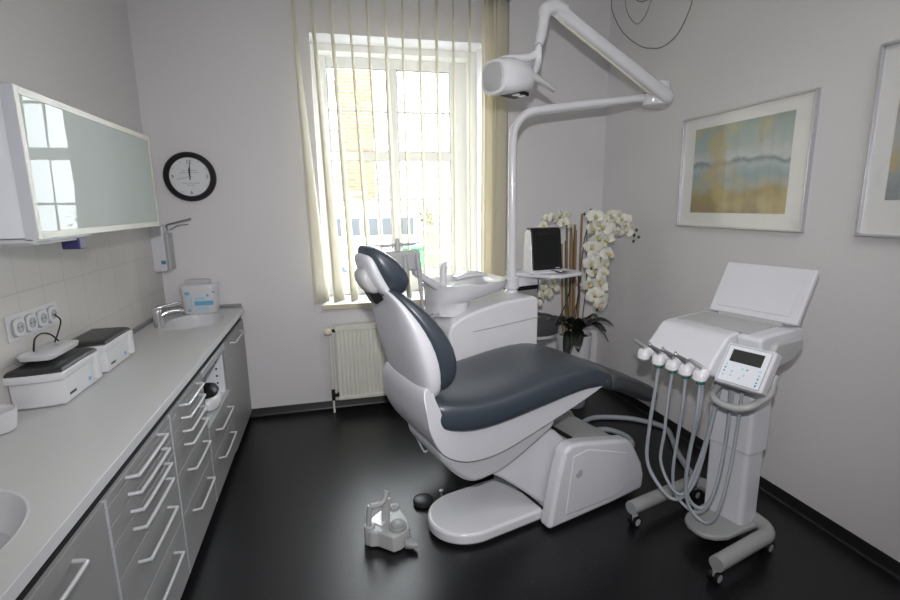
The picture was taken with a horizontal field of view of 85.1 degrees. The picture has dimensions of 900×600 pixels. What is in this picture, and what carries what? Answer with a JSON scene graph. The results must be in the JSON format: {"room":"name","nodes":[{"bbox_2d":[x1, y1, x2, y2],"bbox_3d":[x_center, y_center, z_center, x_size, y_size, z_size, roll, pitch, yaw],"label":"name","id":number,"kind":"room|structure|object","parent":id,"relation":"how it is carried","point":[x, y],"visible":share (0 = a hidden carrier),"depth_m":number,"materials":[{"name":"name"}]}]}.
{"room":"dental clinic","nodes":[
{"label":"dental clinic","id":0,"kind":"room"},
{"bbox_2d":[0,0,142,133],"bbox_3d":[-1.514,-0.137,0.854,0.200,3.150,6.000,-4,11,-13],"label":"wall","id":1,"kind":"structure","parent":0,"point":[78,54],"depth_m":2.42,"materials":[{"name":"paint"}]},
{"bbox_2d":[4,300,58,343],"bbox_3d":[-1.647,0.080,1.939,0.005,0.097,0.345,-4,11,-13],"label":"backplate","id":2,"kind":"object","parent":1,"relation":"attached to","point":[7,320],"visible":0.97,"depth_m":1.87,"materials":[{"name":"white paint"}]},
{"bbox_2d":[11,318,25,336],"bbox_3d":[-1.610,0.102,1.831,0.013,0.069,0.069,-4,11,-13],"label":"power socket","id":3,"kind":"object","parent":2,"relation":"attached to","point":[18,326],"visible":1,"depth_m":1.82,"materials":[{"name":"grey plastic"}]},
{"bbox_2d":[24,313,37,331],"bbox_3d":[-1.629,0.088,1.908,0.013,0.069,0.069,-4,11,-13],"label":"power socket","id":4,"kind":"object","parent":2,"relation":"attached to","point":[31,322],"visible":1,"depth_m":1.90,"materials":[{"name":"grey plastic"}]},
{"bbox_2d":[36,309,48,326],"bbox_3d":[-1.647,0.074,1.982,0.013,0.069,0.069,-4,11,-13],"label":"power socket","id":5,"kind":"object","parent":2,"relation":"attached to","point":[42,315],"visible":1,"depth_m":1.97,"materials":[{"name":"grey plastic"}]},
{"bbox_2d":[46,305,58,322],"bbox_3d":[-1.666,0.059,2.057,0.013,0.069,0.069,-4,11,-13],"label":"power socket","id":6,"kind":"object","parent":2,"relation":"attached to","point":[51,310],"visible":0.98,"depth_m":2.04,"materials":[{"name":"grey plastic"}]},
{"bbox_2d":[0,83,159,239],"bbox_3d":[-1.505,-0.479,1.885,0.332,0.432,1.092,-4,11,-13],"label":"upper cabinet","id":7,"kind":"object","parent":1,"relation":"attached to","point":[65,170],"visible":1,"depth_m":1.62,"materials":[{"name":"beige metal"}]},
{"bbox_2d":[0,234,90,246],"bbox_3d":[-1.346,-0.206,1.648,0.090,0.024,0.380,-4,11,-13],"label":"light","id":8,"kind":"object","parent":7,"relation":"attached to","point":[4,242],"visible":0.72,"depth_m":1.50,"materials":[{"name":"white plastic"}]},
{"bbox_2d":[61,237,86,249],"bbox_3d":[-1.363,-0.206,1.777,0.058,0.040,0.055,-4,11,-13],"label":"sensor","id":9,"kind":"object","parent":8,"relation":"attached to","point":[80,243],"visible":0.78,"depth_m":1.75,"materials":[{"name":"blue plastic"}]},
{"bbox_2d":[0,227,165,404],"bbox_3d":[-1.384,0.263,0.858,0.006,0.640,5.400,-4,11,-13],"label":"backsplash","id":10,"kind":"structure","parent":1,"relation":"attached to","point":[113,281],"depth_m":2.31,"materials":[{"name":"tile"}]},
{"bbox_2d":[126,0,610,408],"bbox_3d":[-0.424,-0.758,3.958,3.425,3.150,0.430,-4,11,-13],"label":"wall","id":11,"kind":"structure","parent":0,"point":[216,79],"depth_m":3.54,"materials":[{"name":"paint"}]},
{"bbox_2d":[149,218,190,271],"bbox_3d":[-1.875,-0.381,3.353,0.301,0.356,0.152,-2,11,-4],"label":"soap dispenser","id":12,"kind":"object","parent":11,"relation":"attached to","point":[162,245],"visible":0.96,"depth_m":3.30,"materials":[{"name":"white plastic"}]},
{"bbox_2d":[163,152,216,200],"bbox_3d":[-1.781,-0.843,3.356,0.330,0.330,0.040,-4,11,-13],"label":"wall clock","id":13,"kind":"object","parent":11,"relation":"attached to","point":[189,176],"visible":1,"depth_m":3.35,"materials":[{"name":"black plastic"}]},
{"bbox_2d":[180,161,206,191],"bbox_3d":[-1.782,-0.844,3.358,0.204,0.204,0.001,-4,11,-13],"label":"print","id":14,"kind":"object","parent":13,"relation":"attached to","point":[193,174],"depth_m":3.36,"materials":[{"name":"paper"}]},
{"bbox_2d":[249,395,389,417],"bbox_3d":[-0.346,0.797,4.039,3.425,0.065,0.018,-4,11,-13],"label":"baseboard","id":15,"kind":"structure","parent":11,"relation":"attached to","point":[324,405],"depth_m":3.87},
{"bbox_2d":[324,321,387,412],"bbox_3d":[-0.396,0.505,3.904,1.141,0.690,0.115,-4,11,-13],"label":"radiator","id":16,"kind":"object","parent":11,"relation":"attached to","point":[362,359],"visible":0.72,"depth_m":3.80,"materials":[{"name":"metal"}]},
{"bbox_2d":[335,321,376,327],"bbox_3d":[-0.366,0.169,3.858,1.054,0.012,0.095,-4,11,-13],"label":"grille","id":17,"kind":"object","parent":16,"relation":"attached to","point":[373,324],"depth_m":3.75,"materials":[{"name":"metal"}]},
{"bbox_2d":[322,290,424,304],"bbox_3d":[-0.360,-0.019,4.046,1.340,0.035,0.400,-4,11,-13],"label":"windowsill","id":18,"kind":"structure","parent":11,"relation":"attached to","point":[363,298],"depth_m":3.91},
{"bbox_2d":[322,299,424,309],"bbox_3d":[-0.311,0.018,3.850,1.342,0.037,0.012,-4,11,-13],"label":"trim","id":19,"kind":"structure","parent":11,"relation":"attached to","point":[368,304],"depth_m":3.74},
{"bbox_2d":[318,55,466,295],"bbox_3d":[-0.429,-1.014,4.057,1.270,1.915,0.105,-4,11,-13],"label":"window","id":20,"kind":"structure","parent":11,"relation":"in","point":[325,62],"depth_m":4.04,"materials":[{"name":"clear glass"},{"name":"white plastic"}]},
{"bbox_2d":[310,42,476,297],"bbox_3d":[-0.412,-1.001,3.988,1.270,1.915,0.130,-4,11,-13],"label":"trim","id":21,"kind":"structure","parent":11,"relation":"attached to","point":[324,49],"depth_m":3.86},
{"bbox_2d":[290,0,509,303],"bbox_3d":[-0.330,-1.087,3.588,1.627,2.175,0.126,-4,11,-13],"label":"vertical blind","id":22,"kind":"object","parent":11,"relation":"attached to","point":[495,13],"visible":0.86,"depth_m":3.58,"materials":[{"name":"fabric"}]},
{"bbox_2d":[180,388,899,599],"bbox_3d":[0.319,1.385,1.391,3.825,0.100,5.600,-4,11,-13],"label":"floor","id":23,"kind":"structure","parent":0,"point":[288,519],"depth_m":2.32,"materials":[{"name":"black plastic"}]},
{"bbox_2d":[0,502,119,599],"bbox_3d":[-1.089,1.037,0.995,0.546,0.778,0.840,-4,11,-13],"label":"base cabinet","id":24,"kind":"object","parent":23,"relation":"on","point":[83,569],"visible":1,"depth_m":1.25,"materials":[{"name":"grey laminate"}]},
{"bbox_2d":[0,307,244,599],"bbox_3d":[-1.243,0.529,1.467,0.516,0.132,4.399,-4,11,-13],"label":"countertop","id":25,"kind":"structure","parent":24,"relation":"on","point":[58,462],"depth_m":1.56,"materials":[{"name":"laminate"}]},
{"bbox_2d":[0,405,17,434],"bbox_3d":[-1.500,0.400,1.615,0.120,0.072,0.120,-4,11,-13],"label":"canister","id":26,"kind":"object","parent":25,"relation":"on","point":[8,413],"visible":1,"depth_m":1.61,"materials":[{"name":"paint"}]},
{"bbox_2d":[0,489,29,550],"bbox_3d":[-1.163,0.610,1.047,0.401,0.132,0.525,-4,11,-13],"label":"basin","id":27,"kind":"object","parent":25,"relation":"in","point":[14,503],"depth_m":1.25,"materials":[{"name":"white ceramic"}]},
{"bbox_2d":[3,347,102,409],"bbox_3d":[-1.542,0.298,1.931,0.190,0.151,0.338,-4,11,-13],"label":"tub","id":28,"kind":"object","parent":25,"relation":"on","point":[39,384],"visible":0.94,"depth_m":1.81,"materials":[{"name":"white paint"}]},
{"bbox_2d":[16,314,78,361],"bbox_3d":[-1.574,0.148,1.939,0.124,0.137,0.306,-4,11,-13],"label":"wireless router","id":29,"kind":"object","parent":28,"relation":"on","point":[47,351],"visible":1,"depth_m":1.89,"materials":[{"name":"white paint"}]},
{"bbox_2d":[72,327,134,372],"bbox_3d":[-1.630,0.231,2.284,0.190,0.151,0.338,-4,11,-13],"label":"tub","id":30,"kind":"object","parent":25,"relation":"on","point":[114,345],"visible":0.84,"depth_m":2.25,"materials":[{"name":"white paint"}]},
{"bbox_2d":[151,301,183,328],"bbox_3d":[-1.739,0.089,3.028,0.178,0.153,0.056,-7,13,-30],"label":"faucet","id":31,"kind":"object","parent":25,"relation":"on","point":[158,314],"visible":1,"depth_m":3.00,"materials":[{"name":"silver metal"}]},
{"bbox_2d":[132,303,241,333],"bbox_3d":[-1.648,0.150,3.034,0.499,0.026,1.080,-4,11,-13],"label":"trim","id":32,"kind":"structure","parent":25,"relation":"on","point":[150,320],"depth_m":3.16,"materials":[{"name":"plastic"}]},
{"bbox_2d":[164,313,224,329],"bbox_3d":[-1.661,0.198,3.208,0.352,0.132,0.491,-4,11,-13],"label":"basin","id":33,"kind":"object","parent":25,"relation":"in","point":[183,321],"depth_m":3.35,"materials":[{"name":"white ceramic"}]},
{"bbox_2d":[179,277,219,313],"bbox_3d":[-1.751,-0.039,3.436,0.246,0.248,0.160,-4,11,-13],"label":"bucket","id":34,"kind":"object","parent":25,"relation":"on","point":[197,297],"visible":1,"depth_m":3.38,"materials":[{"name":"white paint"}]},
{"bbox_2d":[184,291,213,311],"bbox_3d":[-1.719,0.009,3.375,0.188,0.137,0.007,-4,11,-13],"label":"print","id":35,"kind":"object","parent":34,"relation":"attached to","point":[194,301],"depth_m":3.37},
{"bbox_2d":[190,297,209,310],"bbox_3d":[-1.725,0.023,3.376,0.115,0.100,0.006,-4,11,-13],"label":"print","id":36,"kind":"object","parent":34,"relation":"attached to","point":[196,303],"depth_m":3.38},
{"bbox_2d":[98,416,189,599],"bbox_3d":[-1.259,0.907,1.679,0.546,0.778,0.587,-4,11,-13],"label":"base cabinet","id":37,"kind":"object","parent":23,"relation":"on","point":[142,507],"visible":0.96,"depth_m":1.67,"materials":[{"name":"grey laminate"}]},
{"bbox_2d":[166,373,216,572],"bbox_3d":[-1.393,0.805,2.213,0.545,0.778,0.527,-4,11,-13],"label":"base cabinet","id":38,"kind":"object","parent":23,"relation":"on","point":[188,419],"visible":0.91,"depth_m":2.19,"materials":[{"name":"grey laminate"}]},
{"bbox_2d":[199,343,236,500],"bbox_3d":[-1.524,0.705,2.738,0.546,0.778,0.567,-4,11,-13],"label":"base cabinet","id":39,"kind":"object","parent":23,"relation":"on","point":[220,422],"visible":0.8,"depth_m":2.80,"materials":[{"name":"metal"}]},
{"bbox_2d":[203,382,222,411],"bbox_3d":[-1.364,0.539,2.760,0.140,0.133,0.200,-4,11,-13],"label":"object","id":40,"kind":"object","parent":39,"relation":"on","point":[213,398],"visible":0.59,"depth_m":2.71,"materials":[{"name":"white paint"}]},
{"bbox_2d":[206,392,224,422],"bbox_3d":[-1.539,0.634,2.721,0.480,0.015,0.530,-4,11,-13],"label":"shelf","id":41,"kind":"object","parent":39,"relation":"attached to","point":[214,415],"depth_m":2.72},
{"bbox_2d":[190,319,251,451],"bbox_3d":[-1.670,0.593,3.327,0.546,0.778,0.662,-4,11,-13],"label":"base cabinet","id":42,"kind":"object","parent":23,"relation":"on","point":[234,352],"visible":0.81,"depth_m":3.30,"materials":[{"name":"grey laminate"}]},
{"bbox_2d":[364,490,417,551],"bbox_3d":[-0.297,1.031,2.350,0.236,0.241,0.267,-4,11,-13],"label":"foot pedal","id":43,"kind":"object","parent":23,"relation":"on","point":[389,529],"visible":1,"depth_m":2.31,"materials":[{"name":"grey plastic"}]},
{"bbox_2d":[413,493,433,507],"bbox_3d":[-0.144,1.081,2.643,0.112,0.034,0.112,-4,11,-13],"label":"switch","id":44,"kind":"object","parent":23,"relation":"on","point":[422,500],"visible":0.98,"depth_m":2.62,"materials":[{"name":"black plastic"}]},
{"bbox_2d":[373,238,581,360],"bbox_3d":[0.157,0.311,2.948,1.341,1.420,0.466,-7,12,-28],"label":"dental spittoon unit","id":45,"kind":"object","parent":23,"relation":"on","point":[472,308],"visible":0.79,"depth_m":2.71,"materials":[{"name":"white paint"}]},
{"bbox_2d":[422,274,507,316],"bbox_3d":[0.084,-0.033,2.847,0.508,0.175,0.436,-7,12,-28],"label":"bowl","id":46,"kind":"object","parent":45,"relation":"on","point":[460,295],"depth_m":2.70,"materials":[{"name":"white ceramic"}]},
{"bbox_2d":[506,268,581,278],"bbox_3d":[0.592,-0.167,3.043,0.389,0.024,0.364,-7,12,-28],"label":"shelf","id":47,"kind":"object","parent":45,"relation":"attached to","point":[571,273],"depth_m":2.94,"materials":[{"name":"white plastic"}]},
{"bbox_2d":[521,227,579,325],"bbox_3d":[0.631,-0.143,3.006,0.324,0.597,0.214,-5,12,-19],"label":"monitor","id":48,"kind":"object","parent":45,"relation":"on","point":[542,245],"visible":0.94,"depth_m":2.94,"materials":[{"name":"white paint"}]},
{"bbox_2d":[482,0,673,292],"bbox_3d":[0.699,-0.823,2.847,1.347,1.577,0.421,-8,13,-31],"label":"lamp","id":49,"kind":"object","parent":45,"relation":"on","point":[511,76],"visible":0.99,"depth_m":2.71,"materials":[{"name":"beige plastic"}]},
{"bbox_2d":[354,245,656,545],"bbox_3d":[0.319,0.407,2.418,1.558,1.428,0.566,-7,12,-28],"label":"dental chair","id":50,"kind":"object","parent":23,"relation":"on","point":[504,412],"visible":1,"depth_m":2.26,"materials":[{"name":"white plastic"}]},
{"bbox_2d":[358,245,408,292],"bbox_3d":[-0.267,-0.123,1.984,0.184,0.203,0.244,-7,12,-28],"label":"cushion","id":51,"kind":"object","parent":50,"relation":"on","point":[380,272],"depth_m":1.89,"materials":[{"name":"leather"}]},
{"bbox_2d":[389,290,456,390],"bbox_3d":[-0.172,0.143,2.087,0.268,0.432,0.508,-7,12,-28],"label":"cushion","id":52,"kind":"object","parent":50,"relation":"on","point":[422,357],"depth_m":1.90,"materials":[{"name":"leather"}]},
{"bbox_2d":[435,343,611,431],"bbox_3d":[0.261,0.386,2.374,1.010,0.208,0.554,-7,12,-28],"label":"seat cushion","id":53,"kind":"object","parent":50,"relation":"on","point":[496,389],"depth_m":2.19,"materials":[{"name":"leather"}]},
{"bbox_2d":[537,312,558,341],"bbox_3d":[0.619,0.489,3.693,0.498,0.769,0.517,-4,11,-13],"label":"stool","id":54,"kind":"object","parent":23,"relation":"on","point":[546,328],"visible":0.24,"depth_m":3.48,"materials":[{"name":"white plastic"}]},
{"bbox_2d":[535,209,639,408],"bbox_3d":[0.961,0.080,3.762,0.758,1.538,0.474,-4,11,-13],"label":"potted orchid","id":55,"kind":"object","parent":23,"relation":"on","point":[573,340],"visible":0.91,"depth_m":3.57,"materials":[{"name":"white plant"}]},
{"bbox_2d":[596,427,634,446],"bbox_3d":[1.033,0.930,3.231,0.394,0.066,0.412,-4,11,-13],"label":"hose","id":56,"kind":"object","parent":23,"relation":"on","point":[605,429],"visible":0.2,"depth_m":3.37,"materials":[{"name":"grey plastic"}]},
{"bbox_2d":[582,415,692,475],"bbox_3d":[1.153,0.941,3.114,0.668,0.086,1.062,1,11,8],"label":"hose","id":57,"kind":"object","parent":23,"relation":"on","point":[679,455],"visible":0.49,"depth_m":3.54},
{"bbox_2d":[626,262,819,584],"bbox_3d":[1.239,0.499,2.249,0.593,1.282,0.561,-7,12,-28],"label":"cart","id":58,"kind":"object","parent":23,"relation":"on","point":[742,345],"visible":1,"depth_m":2.19,"materials":[{"name":"grey plastic"}]},
{"bbox_2d":[596,0,899,561],"bbox_3d":[2.006,-0.355,1.690,0.200,3.150,6.000,-4,11,-13],"label":"wall","id":59,"kind":"structure","parent":0,"point":[833,445],"depth_m":2.48,"materials":[{"name":"paint"}]},
{"bbox_2d":[611,0,692,48],"bbox_3d":[1.378,-1.976,3.368,0.049,0.549,0.958,-4,11,-13],"label":"hanging wire","id":60,"kind":"object","parent":59,"relation":"hanging from","point":[611,0],"visible":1,"depth_m":3.42,"materials":[{"name":"black plastic"}]},
{"bbox_2d":[676,87,820,232],"bbox_3d":[1.610,-0.740,2.762,0.027,0.668,0.897,-4,11,-13],"label":"framed picture","id":61,"kind":"object","parent":59,"relation":"attached to","point":[748,166],"visible":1,"depth_m":2.66,"materials":[{"name":"metal"}]},
{"bbox_2d":[690,109,796,213],"bbox_3d":[1.612,-0.745,2.761,0.001,0.502,0.680,-4,11,-13],"label":"painting","id":62,"kind":"object","parent":61,"relation":"attached to","point":[745,164],"depth_m":2.70},
{"bbox_2d":[608,389,899,579],"bbox_3d":[1.948,1.183,1.864,0.018,0.065,5.400,-4,11,-13],"label":"baseboard","id":63,"kind":"structure","parent":59,"relation":"attached to","point":[876,556],"depth_m":2.45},
{"bbox_2d":[854,39,899,238],"bbox_3d":[1.882,-0.583,1.658,0.027,0.778,0.880,-4,11,-13],"label":"framed picture","id":64,"kind":"object","parent":59,"relation":"attached to","point":[878,213],"visible":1,"depth_m":2.02,"materials":[{"name":"metal"}]},
{"bbox_2d":[884,99,899,199],"bbox_3d":[1.881,-0.586,1.672,0.001,0.473,0.668,-4,11,-13],"label":"painting","id":65,"kind":"object","parent":64,"relation":"attached to","point":[892,165],"depth_m":1.99},
{"label":"outside","id":66,"kind":"structure","parent":0,"visible":0},
{"bbox_2d":[419,223,449,248],"bbox_3d":[-2.795,-3.934,32.407,50.000,0.200,55.400,-4,11,-13],"label":"ground","id":67,"kind":"structure","parent":66,"point":[445,233],"depth_m":33.33,"materials":[{"name":"white"}]},
{"bbox_2d":[340,254,348,270],"bbox_3d":[-3.019,-0.224,8.836,4.241,1.520,1.620,-4,11,-13],"label":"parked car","id":68,"kind":"object","parent":67,"relation":"on","point":[344,262],"visible":0.02,"depth_m":8.37,"materials":[{"name":"white metal"}]},
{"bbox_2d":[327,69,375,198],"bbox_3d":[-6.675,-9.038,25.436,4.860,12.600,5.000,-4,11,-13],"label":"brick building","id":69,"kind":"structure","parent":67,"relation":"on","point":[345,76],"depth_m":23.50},
{"bbox_2d":[334,191,420,268],"bbox_3d":[-2.665,-1.469,12.566,3.600,2.530,1.820,-4,11,-13],"label":"van","id":70,"kind":"object","parent":67,"relation":"on","point":[356,207],"visible":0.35,"depth_m":11.77,"materials":[{"name":"white metal"}]},
{"bbox_2d":[403,244,428,266],"bbox_3d":[-0.845,-0.667,11.464,0.630,1.220,0.580,-4,11,-13],"label":"wheelie bin","id":71,"kind":"object","parent":67,"relation":"on","point":[419,247],"visible":0.22,"depth_m":11.16,"materials":[{"name":"green plastic"}]},
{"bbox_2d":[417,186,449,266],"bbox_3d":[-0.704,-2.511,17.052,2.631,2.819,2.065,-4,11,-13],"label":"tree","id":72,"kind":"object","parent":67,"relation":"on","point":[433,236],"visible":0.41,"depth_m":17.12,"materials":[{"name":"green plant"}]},
{"bbox_2d":[433,253,450,266],"bbox_3d":[0.909,-1.466,18.761,7.400,0.050,8.100,-4,11,-13],"label":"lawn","id":73,"kind":"structure","parent":67,"relation":"on","point":[446,257],"depth_m":19.78,"materials":[{"name":"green plant"}]},
{"bbox_2d":[419,226,449,252],"bbox_3d":[1.235,-1.488,14.782,4.600,1.600,0.160,-4,11,-13],"label":"fence","id":74,"kind":"object","parent":73,"relation":"on","point":[444,227],"visible":0.02,"depth_m":14.26,"materials":[{"name":"white"}]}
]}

